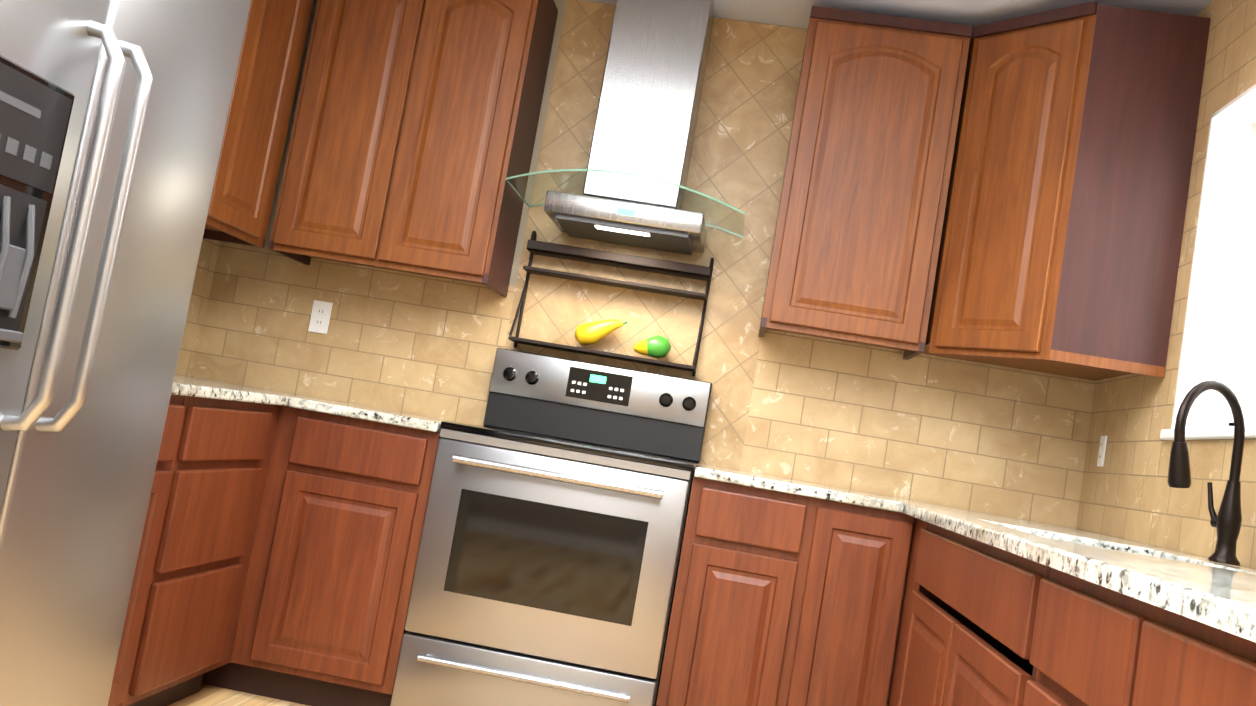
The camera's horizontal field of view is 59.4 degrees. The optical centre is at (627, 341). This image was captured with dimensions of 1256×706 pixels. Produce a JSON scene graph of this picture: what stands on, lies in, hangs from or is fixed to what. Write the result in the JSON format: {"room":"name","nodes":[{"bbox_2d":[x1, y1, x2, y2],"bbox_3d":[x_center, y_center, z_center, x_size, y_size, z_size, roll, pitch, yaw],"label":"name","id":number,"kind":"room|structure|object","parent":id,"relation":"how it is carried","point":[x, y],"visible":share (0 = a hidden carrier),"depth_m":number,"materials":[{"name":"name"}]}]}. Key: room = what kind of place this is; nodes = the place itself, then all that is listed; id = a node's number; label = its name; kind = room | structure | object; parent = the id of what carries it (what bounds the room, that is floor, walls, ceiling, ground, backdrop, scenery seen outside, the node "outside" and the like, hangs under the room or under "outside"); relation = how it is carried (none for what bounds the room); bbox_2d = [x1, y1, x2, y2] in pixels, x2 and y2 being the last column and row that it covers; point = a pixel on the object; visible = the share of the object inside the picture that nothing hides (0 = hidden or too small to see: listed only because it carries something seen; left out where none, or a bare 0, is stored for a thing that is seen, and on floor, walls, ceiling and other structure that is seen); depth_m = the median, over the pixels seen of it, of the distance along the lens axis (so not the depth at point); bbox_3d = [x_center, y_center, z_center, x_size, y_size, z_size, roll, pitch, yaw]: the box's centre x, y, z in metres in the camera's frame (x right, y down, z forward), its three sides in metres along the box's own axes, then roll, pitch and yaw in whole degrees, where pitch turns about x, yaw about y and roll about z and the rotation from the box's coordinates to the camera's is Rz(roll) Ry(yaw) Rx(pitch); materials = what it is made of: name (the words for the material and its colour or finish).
{"room":"kitchen","nodes":[
{"label":"kitchen","id":0,"kind":"room"},
{"bbox_2d":[168,684,307,705],"bbox_3d":[-0.503,1.013,0.681,3.560,0.100,6.660,9,-5,6],"label":"floor","id":1,"kind":"structure","parent":0,"point":[207,695],"depth_m":3.28,"materials":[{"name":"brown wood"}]},
{"bbox_2d":[0,0,250,705],"bbox_3d":[-1.343,-0.005,1.899,0.861,1.818,0.895,9,-5,6],"label":"fridge","id":2,"kind":"object","parent":1,"relation":"on","point":[113,116],"visible":1,"depth_m":1.96,"materials":[{"name":"silver metal"}]},
{"bbox_2d":[108,395,184,705],"bbox_3d":[-1.495,0.502,2.557,0.620,0.878,0.428,9,-5,6],"label":"base cabinet","id":3,"kind":"object","parent":1,"relation":"on","point":[142,575],"visible":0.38,"depth_m":2.67,"materials":[{"name":"brown wood"}]},
{"bbox_2d":[122,396,279,705],"bbox_3d":[-1.446,0.552,3.062,0.620,0.878,0.588,9,-5,6],"label":"base cabinet","id":4,"kind":"object","parent":1,"relation":"on","point":[199,572],"visible":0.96,"depth_m":2.97,"materials":[{"name":"brown wood"}]},
{"bbox_2d":[171,374,354,406],"bbox_3d":[-1.355,0.113,3.183,0.635,0.030,1.620,9,-5,6],"label":"countertop","id":5,"kind":"structure","parent":4,"relation":"on","point":[189,386],"depth_m":3.08,"materials":[{"name":"stone"}]},
{"bbox_2d":[201,406,441,705],"bbox_3d":[-1.153,0.647,3.616,1.105,0.878,0.620,9,-5,6],"label":"base cabinet","id":6,"kind":"object","parent":1,"relation":"on","point":[330,577],"visible":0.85,"depth_m":3.29,"materials":[{"name":"brown wood"}]},
{"bbox_2d":[289,397,465,431],"bbox_3d":[-0.766,0.249,3.611,0.466,0.030,0.635,9,-5,6],"label":"countertop","id":7,"kind":"structure","parent":6,"relation":"on","point":[389,417],"depth_m":3.30,"materials":[{"name":"stone"}]},
{"bbox_2d":[390,348,711,705],"bbox_3d":[-0.210,0.638,3.488,0.764,1.190,0.691,9,-5,6],"label":"range","id":8,"kind":"object","parent":1,"relation":"on","point":[548,558],"visible":0.98,"depth_m":3.21,"materials":[{"name":"silver metal"}]},
{"bbox_2d":[656,476,914,705],"bbox_3d":[0.461,0.907,3.435,0.643,0.878,0.620,9,-5,6],"label":"base cabinet","id":9,"kind":"object","parent":1,"relation":"on","point":[783,599],"visible":0.96,"depth_m":3.14,"materials":[{"name":"brown wood"}]},
{"bbox_2d":[694,464,903,512],"bbox_3d":[0.517,0.455,3.467,0.601,0.030,0.635,9,-5,6],"label":"countertop","id":10,"kind":"structure","parent":9,"relation":"on","point":[801,488],"depth_m":3.16,"materials":[{"name":"stone"}]},
{"bbox_2d":[888,518,927,705],"bbox_3d":[1.074,0.998,3.278,0.620,0.878,0.798,9,-5,6],"label":"base cabinet","id":11,"kind":"object","parent":1,"relation":"on","point":[911,584],"depth_m":3.07,"materials":[{"name":"brown wood"}]},
{"bbox_2d":[895,522,1050,705],"bbox_3d":[0.972,0.901,2.313,0.640,0.878,1.148,9,-5,6],"label":"base cabinet","id":12,"kind":"object","parent":1,"relation":"on","point":[970,623],"visible":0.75,"depth_m":2.29,"materials":[{"name":"brown wood"}]},
{"bbox_2d":[880,495,1255,642],"bbox_3d":[1.031,0.444,2.278,0.660,0.030,2.895,9,-5,6],"label":"countertop","id":13,"kind":"structure","parent":12,"relation":"on","point":[1217,595],"depth_m":1.67,"materials":[{"name":"stone"}]},
{"bbox_2d":[1167,380,1244,565],"bbox_3d":[1.252,0.277,2.381,0.213,0.385,0.182,9,-5,6],"label":"bronze faucet","id":14,"kind":"object","parent":13,"relation":"on","point":[1226,522],"visible":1,"depth_m":2.38,"materials":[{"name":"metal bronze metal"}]},
{"bbox_2d":[1023,568,1255,705],"bbox_3d":[0.873,0.799,1.287,0.640,0.878,0.920,9,-5,6],"label":"base cabinet","id":15,"kind":"object","parent":1,"relation":"on","point":[1093,644],"visible":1,"depth_m":1.39,"materials":[{"name":"brown wood"}]},
{"bbox_2d":[227,0,1076,528],"bbox_3d":[0.021,0.052,3.986,3.560,2.500,0.200,9,-5,6],"label":"wall","id":16,"kind":"structure","parent":0,"point":[561,6],"depth_m":4.02,"materials":[{"name":"beige paint"}]},
{"bbox_2d":[268,0,557,296],"bbox_3d":[-0.734,-0.762,3.856,0.761,1.066,0.340,9,-5,6],"label":"upper cabinet","id":17,"kind":"object","parent":16,"relation":"attached to","point":[412,137],"visible":1,"depth_m":3.69,"materials":[{"name":"brown wood"}]},
{"bbox_2d":[508,231,713,376],"bbox_3d":[-0.056,-0.142,3.834,0.652,0.420,0.128,9,-5,6],"label":"spice shelf","id":18,"kind":"object","parent":16,"relation":"attached to","point":[633,262],"visible":1,"depth_m":3.82,"materials":[{"name":"black metal"}]},
{"bbox_2d":[575,319,627,345],"bbox_3d":[-0.096,-0.032,3.827,0.175,0.111,0.080,9,-5,6],"label":"gourd","id":19,"kind":"object","parent":18,"relation":"on","point":[591,333],"visible":1,"depth_m":3.81,"materials":[{"name":"yellow"}]},
{"bbox_2d":[634,335,670,357],"bbox_3d":[0.085,0.014,3.803,0.127,0.081,0.082,9,-5,6],"label":"gourd","id":20,"kind":"object","parent":18,"relation":"on","point":[657,346],"visible":1,"depth_m":3.78,"materials":[{"name":"green"}]},
{"bbox_2d":[506,0,744,254],"bbox_3d":[0.059,-0.789,3.702,0.780,0.875,0.500,9,-5,6],"label":"range hood","id":21,"kind":"object","parent":16,"relation":"attached to","point":[635,183],"visible":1,"depth_m":3.70,"materials":[{"name":"silver metal"}]},
{"bbox_2d":[193,0,1095,527],"bbox_3d":[0.053,-0.203,3.903,3.160,1.998,0.008,9,-5,6],"label":"wall tile","id":22,"kind":"structure","parent":16,"relation":"attached to","point":[977,436],"depth_m":3.90,"materials":[{"name":"tile"}]},
{"bbox_2d":[308,300,332,333],"bbox_3d":[-1.117,-0.090,3.995,0.072,0.116,0.008,9,-5,6],"label":"electrical outlet","id":23,"kind":"object","parent":22,"relation":"attached to","point":[320,316],"visible":1,"depth_m":3.99,"materials":[{"name":"white plastic"}]},
{"bbox_2d":[758,6,972,359],"bbox_3d":[0.782,-0.518,3.687,0.518,1.066,0.340,9,-5,6],"label":"upper cabinet","id":24,"kind":"object","parent":16,"relation":"attached to","point":[858,229],"visible":1,"depth_m":3.52,"materials":[{"name":"brown wood"}]},
{"bbox_2d":[922,1,1210,380],"bbox_3d":[1.336,-0.440,3.486,0.628,1.066,0.618,9,-5,6],"label":"upper cabinet","id":25,"kind":"object","parent":16,"relation":"attached to","point":[1063,223],"visible":0.96,"depth_m":3.21,"materials":[{"name":"brown wood"}]},
{"bbox_2d":[582,0,1211,38],"bbox_3d":[-0.068,-1.542,0.892,3.560,0.100,6.660,9,-5,6],"label":"ceiling","id":26,"kind":"structure","parent":0,"point":[797,13],"depth_m":3.62,"materials":[{"name":"white paint"}]},
{"bbox_3d":[1.363,0.000,0.602,0.200,2.500,6.260,9,-5,6],"label":"wall","id":27,"kind":"structure","parent":0,"visible":0},
{"bbox_2d":[1076,0,1255,568],"bbox_3d":[1.479,-0.315,2.132,0.008,1.588,3.252,9,-5,6],"label":"wall tile","id":28,"kind":"structure","parent":27,"relation":"attached to","point":[1128,493],"depth_m":3.09,"materials":[{"name":"tile"}]},
{"bbox_2d":[1097,436,1107,466],"bbox_3d":[1.519,0.351,3.530,0.008,0.100,0.050,9,-5,6],"label":"electrical outlet","id":29,"kind":"object","parent":28,"relation":"attached to","point":[1102,451],"visible":1,"depth_m":3.52,"materials":[{"name":"white plastic"}]},
{"bbox_2d":[1160,84,1255,439],"bbox_3d":[1.597,-0.218,2.529,0.223,0.920,1.060,9,-5,6],"label":"window","id":30,"kind":"structure","parent":27,"relation":"in","point":[1219,339],"depth_m":3.02,"materials":[{"name":"white"}]},
{"bbox_3d":[-1.934,-0.530,0.971,0.200,2.500,6.260,9,-5,6],"label":"wall","id":31,"kind":"structure","parent":0,"visible":0},
{"bbox_2d":[175,239,220,376],"bbox_3d":[-1.628,-0.204,3.227,0.008,0.510,1.652,9,-5,6],"label":"wall tile","id":32,"kind":"structure","parent":31,"relation":"attached to","point":[197,309],"depth_m":3.98,"materials":[{"name":"tile"}]},
{"bbox_2d":[203,0,312,247],"bbox_3d":[-1.322,-0.903,3.355,0.340,1.066,0.828,9,-5,6],"label":"upper cabinet","id":33,"kind":"object","parent":31,"relation":"attached to","point":[254,140],"visible":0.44,"depth_m":3.49,"materials":[{"name":"brown wood"}]},
{"label":"outside","id":34,"kind":"structure","parent":0,"visible":0},
{"bbox_2d":[1253,399,1255,420],"bbox_3d":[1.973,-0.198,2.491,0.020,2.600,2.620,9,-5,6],"label":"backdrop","id":35,"kind":"structure","parent":34,"point":[1254,412],"depth_m":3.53,"materials":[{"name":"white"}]}
]}

